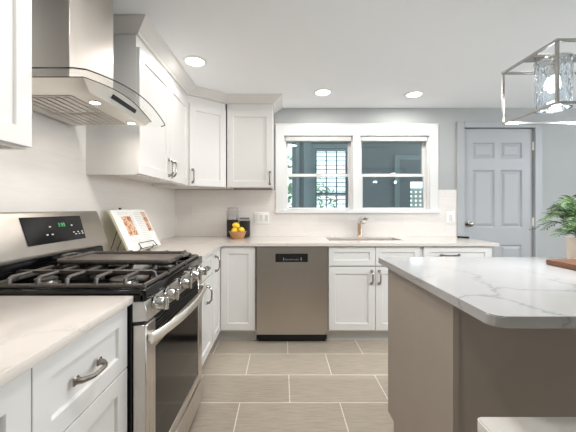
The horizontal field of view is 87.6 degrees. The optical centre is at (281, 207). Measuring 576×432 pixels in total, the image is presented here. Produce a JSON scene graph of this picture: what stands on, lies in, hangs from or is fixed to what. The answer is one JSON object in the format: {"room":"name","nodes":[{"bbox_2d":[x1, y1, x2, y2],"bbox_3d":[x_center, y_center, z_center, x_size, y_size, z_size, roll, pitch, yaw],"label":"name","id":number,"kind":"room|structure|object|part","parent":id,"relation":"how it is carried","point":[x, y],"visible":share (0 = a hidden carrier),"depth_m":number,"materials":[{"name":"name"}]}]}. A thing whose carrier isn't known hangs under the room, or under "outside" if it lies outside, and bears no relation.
{"room":"kitchen","nodes":[
{"label":"kitchen","id":0,"kind":"room"},
{"bbox_2d":[188,335,393,431],"bbox_3d":[1.577,1.198,0.095,5.747,0.060,6.490,0,0,0],"label":"floor","id":1,"kind":"structure","parent":0,"point":[248,385],"depth_m":1.96,"materials":[{"name":"tile"}]},
{"bbox_2d":[0,369,30,431],"bbox_3d":[-0.816,0.748,0.326,0.659,0.841,0.612,0,0,0],"label":"base cabinet","id":2,"kind":"object","parent":1,"relation":"on","point":[15,396],"visible":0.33,"depth_m":0.60,"materials":[{"name":"white paint"}]},
{"bbox_2d":[0,296,132,387],"bbox_3d":[-0.823,0.313,0.514,0.630,0.026,1.028,0,0,0],"label":"countertop","id":3,"kind":"structure","parent":2,"relation":"on","point":[33,329],"depth_m":0.79,"materials":[{"name":"white stone"}]},
{"bbox_2d":[31,307,126,431],"bbox_3d":[-0.816,0.748,0.828,0.659,0.841,0.392,0,0,0],"label":"base cabinet","id":4,"kind":"object","parent":1,"relation":"on","point":[82,386],"visible":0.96,"depth_m":0.81,"materials":[{"name":"white paint"}]},
{"bbox_3d":[-0.507,0.440,0.812,0.041,0.021,0.118,0,0,0],"label":"handle","id":5,"kind":"part","parent":4,"relation":"part of","materials":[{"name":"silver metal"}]},
{"bbox_3d":[-0.537,0.796,0.828,0.020,0.504,0.388,0,0,0],"label":"door","id":6,"kind":"part","parent":4,"relation":"part of","materials":[{"name":"white paint"}]},
{"bbox_2d":[0,211,206,431],"bbox_3d":[-0.768,0.593,1.395,0.734,1.151,0.733,0,0,0],"label":"gas range","id":7,"kind":"object","parent":1,"relation":"on","point":[164,367],"visible":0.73,"depth_m":1.22,"materials":[{"name":"silver metal"}]},
{"bbox_3d":[-0.920,0.288,1.170,0.096,0.016,0.096,0,0,0],"label":"burner","id":8,"kind":"part","parent":7,"relation":"part of","materials":[{"name":"metal"}]},
{"bbox_2d":[0,256,201,301],"bbox_3d":[-0.763,0.302,1.395,0.593,0.040,0.733,0,0,0],"label":"cooktop","id":9,"kind":"object","parent":7,"relation":"in","point":[144,287],"depth_m":1.13,"materials":[{"name":"black metal"}]},
{"bbox_2d":[57,251,188,263],"bbox_3d":[-0.717,0.223,1.387,0.559,0.028,0.263,0,0,0],"label":"griddle","id":10,"kind":"object","parent":7,"relation":"on","point":[93,257],"visible":1,"depth_m":1.36,"materials":[{"name":"metal"}]},
{"bbox_3d":[-0.620,0.288,1.170,0.112,0.016,0.112,0,0,0],"label":"burner","id":11,"kind":"part","parent":7,"relation":"part of","materials":[{"name":"metal"}]},
{"bbox_3d":[-0.449,0.350,1.105,0.040,0.060,0.060,0,0,0],"label":"knob","id":12,"kind":"part","parent":7,"relation":"part of","materials":[{"name":"silver metal"}]},
{"bbox_3d":[-0.489,0.359,1.395,0.055,0.074,0.725,0,0,0],"label":"control panel","id":13,"kind":"part","parent":7,"relation":"part of","materials":[{"name":"metal"}]},
{"bbox_3d":[-0.491,0.692,1.395,0.045,0.576,0.725,0,0,0],"label":"oven door","id":14,"kind":"part","parent":7,"relation":"part of","materials":[{"name":"metal"}]},
{"bbox_3d":[-0.449,0.350,1.215,0.040,0.060,0.060,0,0,0],"label":"knob","id":15,"kind":"part","parent":7,"relation":"part of","materials":[{"name":"silver metal"}]},
{"bbox_3d":[-0.488,0.723,1.399,0.033,0.420,0.568,0,0,0],"label":"door glass","id":16,"kind":"part","parent":7,"relation":"part of","materials":[{"name":"black glass"}]},
{"bbox_3d":[-0.436,0.452,1.395,0.069,0.038,0.720,0,0,0],"label":"handle","id":17,"kind":"part","parent":7,"relation":"part of","materials":[{"name":"metal"}]},
{"bbox_3d":[-0.449,0.350,1.390,0.040,0.060,0.060,0,0,0],"label":"knob","id":18,"kind":"part","parent":7,"relation":"part of","materials":[{"name":"silver metal"}]},
{"bbox_3d":[-0.491,1.058,1.395,0.045,0.131,0.725,0,0,0],"label":"warming drawer","id":19,"kind":"part","parent":7,"relation":"part of","materials":[{"name":"metal"}]},
{"bbox_3d":[-0.449,0.350,1.560,0.040,0.060,0.060,0,0,0],"label":"knob","id":20,"kind":"part","parent":7,"relation":"part of","materials":[{"name":"silver metal"}]},
{"bbox_3d":[-0.449,0.350,1.668,0.040,0.060,0.060,0,0,0],"label":"knob","id":21,"kind":"part","parent":7,"relation":"part of","materials":[{"name":"silver metal"}]},
{"bbox_2d":[201,253,212,365],"bbox_3d":[-0.816,0.748,2.026,0.659,0.841,0.508,0,0,0],"label":"base cabinet","id":22,"kind":"object","parent":1,"relation":"on","point":[207,298],"visible":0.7,"depth_m":2.13,"materials":[{"name":"white paint"}]},
{"bbox_3d":[-0.537,0.411,2.026,0.020,0.154,0.500,0,0,0],"label":"drawer","id":23,"kind":"part","parent":22,"relation":"part of","materials":[{"name":"white paint"}]},
{"bbox_3d":[-0.537,0.772,2.026,0.020,0.552,0.500,0,0,0],"label":"door","id":24,"kind":"part","parent":22,"relation":"part of","materials":[{"name":"white paint"}]},
{"bbox_3d":[-0.507,0.608,2.100,0.041,0.136,0.021,0,0,0],"label":"handle","id":25,"kind":"part","parent":22,"relation":"part of","materials":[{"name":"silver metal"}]},
{"bbox_2d":[212,246,256,345],"bbox_3d":[-0.685,0.748,2.740,0.919,0.841,0.914,0,0,0],"label":"base cabinet","id":26,"kind":"object","parent":1,"relation":"on","point":[233,267],"visible":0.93,"depth_m":2.57,"materials":[{"name":"white paint"}]},
{"bbox_3d":[-0.537,0.691,2.425,0.020,0.714,0.278,0,0,0],"label":"door","id":27,"kind":"part","parent":26,"relation":"part of","materials":[{"name":"white paint"}]},
{"bbox_3d":[-0.507,0.438,2.360,0.041,0.136,0.021,0,0,0],"label":"handle","id":28,"kind":"part","parent":26,"relation":"part of","materials":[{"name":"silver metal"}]},
{"bbox_3d":[-0.377,0.691,2.580,0.294,0.714,0.020,0,0,0],"label":"door","id":29,"kind":"part","parent":26,"relation":"part of","materials":[{"name":"white paint"}]},
{"bbox_2d":[121,236,498,258],"bbox_3d":[0.354,0.313,2.479,2.984,0.026,1.423,0,0,0],"label":"countertop","id":30,"kind":"structure","parent":26,"relation":"on","point":[203,246],"depth_m":2.61,"materials":[{"name":"white stone"}]},
{"bbox_2d":[110,208,157,250],"bbox_3d":[-0.992,0.147,2.011,0.222,0.299,0.245,0,0,0],"label":"book stand","id":31,"kind":"object","parent":30,"relation":"on","point":[119,208],"visible":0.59,"depth_m":1.99,"materials":[{"name":"black metal"}]},
{"bbox_2d":[108,209,160,250],"bbox_3d":[-0.994,0.148,2.063,0.159,0.275,0.398,0,0,5],"label":"cookbook","id":32,"kind":"object","parent":31,"relation":"on","point":[133,227],"visible":0.94,"depth_m":2.00,"materials":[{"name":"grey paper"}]},
{"bbox_2d":[121,216,138,235],"bbox_3d":[-1.001,0.118,1.975,0.065,0.126,0.096,0,0,6],"label":"photo","id":33,"kind":"object","parent":32,"relation":"attached to","point":[127,222],"depth_m":1.97},
{"bbox_2d":[140,212,152,230],"bbox_3d":[-0.993,0.099,2.201,0.071,0.141,0.071,0,0,0],"label":"photo","id":34,"kind":"object","parent":32,"relation":"attached to","point":[143,215],"depth_m":2.20},
{"bbox_2d":[226,207,238,237],"bbox_3d":[-0.508,0.143,3.085,0.124,0.312,0.124,0,0,0],"label":"canister","id":35,"kind":"object","parent":30,"relation":"on","point":[229,223],"visible":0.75,"depth_m":3.08,"materials":[{"name":"clear glass"}]},
{"bbox_2d":[229,231,245,238],"bbox_3d":[-0.433,0.263,2.930,0.172,0.074,0.170,0,0,0],"label":"fruit basket","id":36,"kind":"object","parent":30,"relation":"on","point":[234,235],"visible":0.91,"depth_m":2.87,"materials":[{"name":"wicker"}]},
{"bbox_3d":[-0.461,0.222,2.917,0.064,0.063,0.078,0,0,0],"label":"lemon","id":37,"kind":"object","parent":36,"relation":"in","visible":0},
{"bbox_2d":[232,222,239,228],"bbox_3d":[-0.447,0.172,2.924,0.072,0.063,0.065,0,0,0],"label":"lemon","id":38,"kind":"object","parent":37,"relation":"on","point":[236,225],"visible":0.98,"depth_m":2.90,"materials":[{"name":"yellow food"}]},
{"bbox_2d":[239,217,249,237],"bbox_3d":[-0.385,0.197,3.085,0.120,0.205,0.120,0,0,0],"label":"canister","id":39,"kind":"object","parent":30,"relation":"on","point":[245,224],"visible":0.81,"depth_m":3.04,"materials":[{"name":"clear glass"}]},
{"bbox_2d":[357,216,368,236],"bbox_3d":[0.841,0.192,3.043,0.123,0.216,0.226,0,0,0],"label":"faucet","id":40,"kind":"object","parent":30,"relation":"on","point":[361,219],"visible":1,"depth_m":3.10,"materials":[{"name":"silver metal"}]},
{"bbox_3d":[0.811,0.128,3.036,0.053,0.087,0.213,0,0,0],"label":"spout","id":41,"kind":"part","parent":40,"relation":"part of","materials":[{"name":"silver metal"}]},
{"bbox_2d":[256,246,327,340],"bbox_3d":[0.086,0.748,2.858,0.616,0.836,0.624,0,0,0],"label":"dishwasher","id":42,"kind":"object","parent":1,"relation":"on","point":[292,281],"visible":0.99,"depth_m":2.55,"materials":[{"name":"silver metal"}]},
{"bbox_3d":[0.087,1.123,2.645,0.585,0.086,0.030,0,0,0],"label":"kick plate","id":43,"kind":"part","parent":42,"relation":"part of","materials":[{"name":"black plastic"}]},
{"bbox_2d":[325,246,419,339],"bbox_3d":[0.791,0.748,2.863,0.789,0.841,0.668,0,0,0],"label":"base cabinet","id":44,"kind":"object","parent":1,"relation":"on","point":[357,283],"visible":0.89,"depth_m":2.58,"materials":[{"name":"white paint"}]},
{"bbox_3d":[0.600,0.777,2.580,0.399,0.542,0.020,0,0,0],"label":"door","id":45,"kind":"part","parent":44,"relation":"part of","materials":[{"name":"white paint"}]},
{"bbox_3d":[0.768,0.593,2.550,0.021,0.126,0.041,0,0,0],"label":"handle","id":46,"kind":"part","parent":44,"relation":"part of","materials":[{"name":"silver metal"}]},
{"bbox_3d":[0.993,0.777,2.580,0.380,0.542,0.020,0,0,0],"label":"door","id":47,"kind":"part","parent":44,"relation":"part of","materials":[{"name":"white paint"}]},
{"bbox_2d":[419,246,491,256],"bbox_3d":[1.501,0.748,2.863,0.622,0.841,0.668,0,0,0],"label":"base cabinet","id":48,"kind":"object","parent":1,"relation":"on","point":[425,251],"visible":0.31,"depth_m":2.57,"materials":[{"name":"white paint"}]},
{"bbox_2d":[388,269,575,431],"bbox_3d":[1.351,0.736,1.285,1.598,0.864,0.635,0,0,0],"label":"kitchen island","id":49,"kind":"object","parent":1,"relation":"on","point":[449,369],"visible":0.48,"depth_m":0.98,"materials":[{"name":"beige paint"}]},
{"bbox_3d":[0.561,0.736,1.265,0.018,0.864,0.594,0,0,0],"label":"panel","id":50,"kind":"part","parent":49,"relation":"part of","materials":[{"name":"beige paint"}]},
{"bbox_2d":[378,257,575,327],"bbox_3d":[1.442,0.288,1.212,1.817,0.030,0.915,0,0,0],"label":"island countertop","id":51,"kind":"structure","parent":49,"relation":"on","point":[502,292],"depth_m":1.06,"materials":[{"name":"stone"}]},
{"bbox_2d":[529,195,575,258],"bbox_3d":[1.568,0.094,1.544,0.430,0.358,0.395,0,0,0],"label":"potted fern","id":52,"kind":"object","parent":51,"relation":"on","point":[570,220],"visible":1,"depth_m":1.56,"materials":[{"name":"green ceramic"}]},
{"bbox_2d":[546,259,575,270],"bbox_3d":[1.607,0.261,1.351,0.665,0.023,0.222,0,0,0],"label":"serving board","id":53,"kind":"object","parent":51,"relation":"on","point":[563,263],"visible":1,"depth_m":1.39,"materials":[{"name":"brown wood"}]},
{"bbox_2d":[478,417,575,431],"bbox_3d":[0.754,0.867,0.627,0.461,0.604,0.375,0,0,0],"label":"counter stool","id":54,"kind":"object","parent":1,"relation":"on","point":[485,424],"visible":1,"depth_m":0.78,"materials":[{"name":"white paint"}]},
{"bbox_2d":[113,0,575,107],"bbox_3d":[1.577,-1.107,0.095,5.747,0.080,6.490,0,0,0],"label":"ceiling","id":55,"kind":"structure","parent":0,"point":[369,53],"depth_m":1.96,"materials":[{"name":"paint"}]},
{"bbox_2d":[183,55,206,66],"bbox_3d":[-0.632,-1.063,2.178,0.172,0.007,0.172,0,0,0],"label":"recessed light","id":56,"kind":"object","parent":55,"relation":"in","point":[192,60],"visible":1,"depth_m":2.17,"materials":[{"name":"white plastic"}]},
{"bbox_2d":[314,88,331,95],"bbox_3d":[0.377,-1.063,2.760,0.172,0.007,0.172,0,0,0],"label":"recessed light","id":57,"kind":"object","parent":55,"relation":"in","point":[324,91],"visible":1,"depth_m":2.75,"materials":[{"name":"white plastic"}]},
{"bbox_2d":[404,91,423,97],"bbox_3d":[1.236,-1.063,2.810,0.172,0.007,0.172,0,0,0],"label":"recessed light","id":58,"kind":"object","parent":55,"relation":"in","point":[412,94],"visible":1,"depth_m":2.82,"materials":[{"name":"white plastic"}]},
{"bbox_2d":[501,38,575,124],"bbox_3d":[1.583,-0.742,1.353,0.966,0.648,0.306,0,0,0],"label":"pendant light","id":59,"kind":"object","parent":55,"relation":"hanging from","point":[553,74],"visible":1,"depth_m":1.32,"materials":[{"name":"grey metal"}]},
{"bbox_2d":[533,52,574,66],"bbox_3d":[1.222,-0.638,1.352,0.140,0.058,0.140,0,0,0],"label":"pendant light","id":60,"kind":"object","parent":59,"relation":"attached to","point":[566,58],"depth_m":1.31,"materials":[{"name":"silver metal"}]},
{"bbox_3d":[1.222,-0.546,1.352,0.132,0.205,0.132,0,0,0],"label":"lamp shade","id":61,"kind":"part","parent":59,"relation":"part of","materials":[{"name":"clear glass"}]},
{"bbox_2d":[288,142,421,207],"bbox_3d":[1.050,0.018,5.250,7.100,2.800,0.100,0,0,0],"label":"wall","id":62,"kind":"structure","parent":0,"point":[377,157],"depth_m":5.20,"materials":[{"name":"paint"}]},
{"bbox_2d":[296,142,346,207],"bbox_3d":[0.720,0.018,5.175,0.960,2.800,0.050,0,0,0],"label":"trim","id":63,"kind":"structure","parent":62,"relation":"attached to","point":[309,149],"depth_m":5.17,"materials":[{"name":"paint"}]},
{"bbox_2d":[315,149,346,207],"bbox_3d":[0.858,-0.282,5.250,0.565,1.500,0.040,0,0,0],"label":"window","id":64,"kind":"structure","parent":62,"relation":"in","point":[316,192],"depth_m":5.23,"materials":[{"name":"wood"}]},
{"bbox_2d":[316,149,346,204],"bbox_3d":[0.860,-0.429,5.213,0.540,1.195,0.026,0,0,0],"label":"window blind","id":65,"kind":"object","parent":64,"relation":"attached to","point":[316,149],"visible":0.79,"depth_m":5.20,"materials":[{"name":"white plastic"}]},
{"bbox_2d":[394,155,420,207],"bbox_3d":[2.425,0.253,5.185,0.950,2.330,0.030,0,0,0],"label":"trim","id":66,"kind":"structure","parent":62,"relation":"attached to","point":[397,158],"depth_m":5.17,"materials":[{"name":"wood"}]},
{"bbox_2d":[175,108,575,256],"bbox_3d":[1.577,0.051,3.270,5.447,2.235,0.140,0,0,0],"label":"wall","id":67,"kind":"structure","parent":0,"point":[558,141],"depth_m":3.20,"materials":[{"name":"grey paint"}]},
{"bbox_2d":[158,95,228,188],"bbox_3d":[-0.838,-0.603,2.920,0.600,0.810,0.542,0,0,0],"label":"upper cabinet","id":68,"kind":"object","parent":67,"relation":"attached to","point":[207,119],"visible":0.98,"depth_m":2.77,"materials":[{"name":"white paint"}]},
{"bbox_3d":[-0.787,-0.287,2.666,0.021,0.136,0.041,0,0,-36],"label":"handle","id":69,"kind":"part","parent":68,"relation":"part of","materials":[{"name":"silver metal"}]},
{"bbox_3d":[-0.685,-0.568,2.779,0.355,0.736,0.020,0,0,-36],"label":"door","id":70,"kind":"part","parent":68,"relation":"part of","materials":[{"name":"white paint"}]},
{"bbox_2d":[227,104,273,189],"bbox_3d":[-0.309,-0.601,3.015,0.443,0.814,0.352,0,0,0],"label":"upper cabinet","id":71,"kind":"object","parent":67,"relation":"attached to","point":[250,127],"visible":1,"depth_m":2.89,"materials":[{"name":"white paint"}]},
{"bbox_2d":[175,190,456,235],"bbox_3d":[0.360,0.053,3.196,2.998,0.494,0.008,0,0,0],"label":"backsplash","id":72,"kind":"structure","parent":67,"relation":"attached to","point":[197,212],"depth_m":3.19,"materials":[{"name":"tile"}]},
{"bbox_2d":[253,212,268,223],"bbox_3d":[-0.222,0.107,3.187,0.167,0.122,0.010,0,0,0],"label":"switch plate","id":73,"kind":"object","parent":72,"relation":"attached to","point":[258,217],"visible":1,"depth_m":3.19,"materials":[{"name":"white plastic"}]},
{"bbox_2d":[446,212,454,223],"bbox_3d":[1.790,0.103,3.187,0.090,0.130,0.010,0,0,0],"label":"switch plate","id":74,"kind":"object","parent":72,"relation":"attached to","point":[450,216],"visible":1,"depth_m":3.19,"materials":[{"name":"white plastic"}]},
{"bbox_2d":[275,123,439,212],"bbox_3d":[0.796,-0.420,3.240,1.736,0.950,0.160,0,0,0],"label":"window","id":75,"kind":"structure","parent":67,"relation":"in","point":[422,139],"depth_m":3.18,"materials":[{"name":"white paint"}]},
{"bbox_2d":[285,136,351,209],"bbox_3d":[0.390,-0.374,3.245,0.724,0.784,0.098,0,0,0],"label":"window","id":76,"kind":"structure","parent":75,"relation":"attached to","point":[348,139],"depth_m":3.23,"materials":[{"name":"white paint"}]},
{"bbox_3d":[0.390,-0.555,3.279,0.724,0.422,0.030,0,0,0],"label":"sash","id":77,"kind":"part","parent":76,"relation":"part of","materials":[{"name":"clear glass"}]},
{"bbox_3d":[0.390,-0.172,3.245,0.724,0.380,0.030,0,0,0],"label":"sash","id":78,"kind":"part","parent":76,"relation":"part of","materials":[{"name":"white paint"}]},
{"bbox_3d":[1.196,-0.555,3.279,0.728,0.422,0.030,0,0,0],"label":"sash","id":79,"kind":"part","parent":75,"relation":"part of","materials":[{"name":"clear glass"}]},
{"bbox_3d":[1.196,-0.172,3.245,0.728,0.380,0.030,0,0,0],"label":"sash","id":80,"kind":"part","parent":75,"relation":"part of","materials":[{"name":"white paint"}]},
{"bbox_2d":[465,129,533,256],"bbox_3d":[2.318,0.155,3.200,0.752,2.010,0.105,0,0,0],"label":"door","id":81,"kind":"structure","parent":67,"relation":"in","point":[498,162],"depth_m":3.21,"materials":[{"name":"paint"}]},
{"bbox_3d":[1.990,0.171,3.179,0.062,0.062,0.065,0,0,0],"label":"knob","id":82,"kind":"part","parent":81,"relation":"part of","materials":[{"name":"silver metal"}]},
{"bbox_2d":[457,122,541,256],"bbox_3d":[2.312,0.126,3.261,0.903,2.085,0.158,0,0,0],"label":"door frame","id":83,"kind":"structure","parent":67,"relation":"attached to","point":[537,129],"depth_m":3.18,"materials":[{"name":"paint"}]},
{"bbox_2d":[565,236,575,258],"bbox_3d":[1.580,0.213,1.558,0.158,0.118,0.158,0,0,0],"label":"pot","id":84,"kind":"object","parent":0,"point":[570,240],"depth_m":1.56,"materials":[{"name":"beige ceramic"}]},
{"bbox_3d":[-1.222,0.050,0.095,0.150,2.235,6.490,0,0,0],"label":"wall","id":85,"kind":"structure","parent":0,"visible":0},
{"bbox_2d":[0,0,31,149],"bbox_3d":[-0.962,-0.601,0.557,0.352,0.814,0.875,0,0,0],"label":"upper cabinet","id":86,"kind":"object","parent":85,"relation":"attached to","point":[15,15],"visible":1,"depth_m":0.94,"materials":[{"name":"white paint"}]},
{"bbox_2d":[0,111,174,250],"bbox_3d":[-1.143,-0.141,1.300,0.008,0.882,3.800,0,0,0],"label":"backsplash","id":87,"kind":"structure","parent":85,"relation":"attached to","point":[50,175],"depth_m":1.60,"materials":[{"name":"tile"}]},
{"bbox_2d":[32,0,164,126],"bbox_3d":[-0.889,-0.751,1.369,0.496,0.630,0.732,0,0,0],"label":"range hood","id":88,"kind":"object","parent":85,"relation":"attached to","point":[72,40],"visible":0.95,"depth_m":1.26,"materials":[{"name":"metal"}]},
{"bbox_2d":[88,100,101,104],"bbox_3d":[-0.785,-0.442,1.260,0.052,0.004,0.052,0,0,0],"label":"lamp","id":89,"kind":"object","parent":88,"relation":"attached to","point":[91,102],"depth_m":1.26,"materials":[{"name":"white"}]},
{"bbox_3d":[-0.717,-0.472,1.370,0.011,0.019,0.200,0,0,0],"label":"control panel","id":90,"kind":"part","parent":88,"relation":"part of","materials":[{"name":"black plastic"}]},
{"bbox_2d":[86,35,187,185],"bbox_3d":[-0.962,-0.601,2.199,0.352,0.814,0.913,0,0,0],"label":"upper cabinet","id":91,"kind":"object","parent":85,"relation":"attached to","point":[153,153],"visible":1,"depth_m":1.83,"materials":[{"name":"white paint"}]},
{"bbox_3d":[-0.837,-0.568,1.981,0.020,0.736,0.474,0,0,0],"label":"door","id":92,"kind":"part","parent":91,"relation":"part of","materials":[{"name":"white paint"}]},
{"bbox_3d":[-0.807,-0.294,2.188,0.041,0.136,0.021,0,0,0],"label":"handle","id":93,"kind":"part","parent":91,"relation":"part of","materials":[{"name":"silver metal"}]},
{"bbox_3d":[-0.807,-0.294,2.252,0.041,0.136,0.021,0,0,0],"label":"handle","id":94,"kind":"part","parent":91,"relation":"part of","materials":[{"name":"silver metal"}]},
{"bbox_3d":[-0.837,-0.568,2.437,0.020,0.736,0.430,0,0,0],"label":"door","id":95,"kind":"part","parent":91,"relation":"part of","materials":[{"name":"white paint"}]},
{"bbox_2d":[113,14,281,113],"bbox_3d":[-0.618,-1.036,2.458,0.664,0.060,1.922,0,0,33],"label":"crown molding","id":96,"kind":"structure","parent":91,"relation":"attached to","point":[140,25],"depth_m":2.15,"materials":[{"name":"white paint"}]},
{"label":"outside","id":97,"kind":"structure","parent":0,"visible":0},
{"bbox_3d":[2.000,1.518,9.655,16.000,0.100,8.690,0,0,0],"label":"garden","id":98,"kind":"object","parent":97,"visible":0},
{"bbox_2d":[288,154,291,207],"bbox_3d":[-0.076,0.025,6.791,1.075,2.902,0.876,0,0,0],"label":"tree","id":99,"kind":"object","parent":98,"relation":"on","point":[289,166],"visible":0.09,"depth_m":6.76,"materials":[{"name":"green plant"}]},
{"bbox_2d":[288,177,337,207],"bbox_3d":[0.741,0.326,7.974,1.576,2.295,1.047,0,0,0],"label":"tree","id":100,"kind":"object","parent":98,"relation":"on","point":[321,201],"visible":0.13,"depth_m":7.92,"materials":[{"name":"green plant"}]},
{"bbox_2d":[410,188,421,207],"bbox_3d":[2.760,0.538,5.910,1.160,1.860,0.040,0,0,0],"label":"lattice screen","id":101,"kind":"object","parent":98,"relation":"on","point":[413,198],"visible":0.06,"depth_m":5.90,"materials":[{"name":"white paint"}]},
{"bbox_3d":[2.760,-0.362,5.910,1.160,0.060,0.040,0,0,0],"label":"cap rail","id":102,"kind":"part","parent":101,"relation":"part of","materials":[{"name":"white paint"}]}
]}

